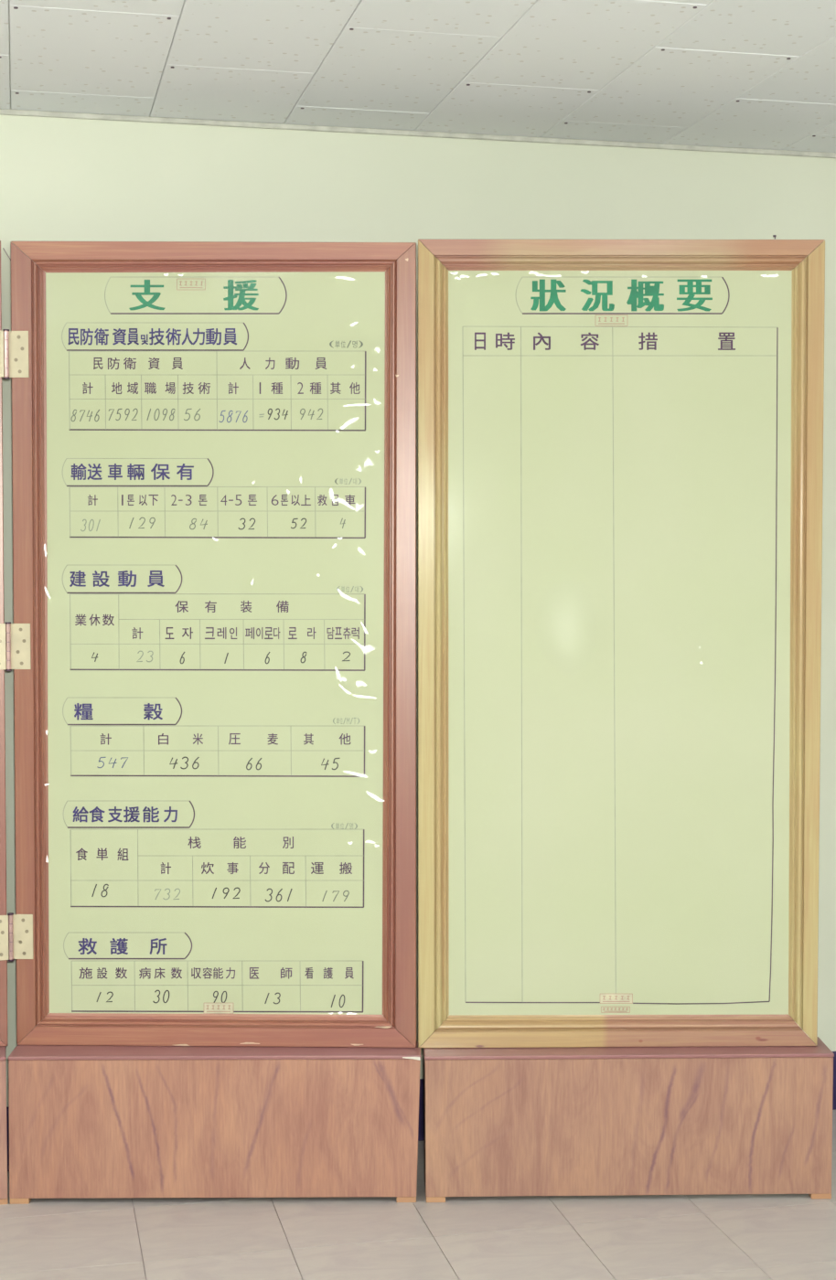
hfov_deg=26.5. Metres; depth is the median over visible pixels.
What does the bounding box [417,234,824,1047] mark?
framed board
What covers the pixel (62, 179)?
wall
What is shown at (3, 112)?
trim
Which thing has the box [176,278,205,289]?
print
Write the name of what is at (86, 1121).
plinth
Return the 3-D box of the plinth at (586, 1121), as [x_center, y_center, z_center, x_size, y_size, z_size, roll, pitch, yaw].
[0.468,1.080,4.014,0.910,0.330,0.136,0,3,-1]
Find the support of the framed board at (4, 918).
on the plinth at (3, 1050)
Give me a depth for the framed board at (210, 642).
3.96 m
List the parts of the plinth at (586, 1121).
panel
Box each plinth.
[0,1045,7,1205]
[8,1041,420,1204]
[423,1036,833,1202]
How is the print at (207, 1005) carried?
on the framed board at (210, 642)
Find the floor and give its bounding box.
[0,1109,835,1279]
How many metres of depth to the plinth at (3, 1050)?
3.93 m
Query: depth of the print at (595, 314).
3.92 m
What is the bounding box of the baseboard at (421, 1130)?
[6,1051,835,1171]
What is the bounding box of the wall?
[0,106,835,1106]
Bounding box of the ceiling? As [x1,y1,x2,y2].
[0,0,835,152]
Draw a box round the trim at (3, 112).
[0,108,835,158]
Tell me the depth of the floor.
3.74 m
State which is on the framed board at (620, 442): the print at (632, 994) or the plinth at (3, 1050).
the print at (632, 994)
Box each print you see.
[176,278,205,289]
[203,1004,233,1013]
[595,314,627,326]
[599,993,632,1003]
[600,1006,629,1013]
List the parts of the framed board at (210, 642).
frame rail, frame rail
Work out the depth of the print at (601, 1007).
4.00 m
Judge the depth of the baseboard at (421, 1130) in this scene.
4.35 m
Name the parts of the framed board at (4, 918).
frame rail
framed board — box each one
[0,240,8,1046]
[2,241,415,1047]
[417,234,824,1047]
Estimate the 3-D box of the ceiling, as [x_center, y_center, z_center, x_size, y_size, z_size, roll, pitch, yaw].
[0.658,-1.111,1.313,7.440,0.102,6.240,-1,3,-13]
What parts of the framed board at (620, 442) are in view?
frame rail, frame rail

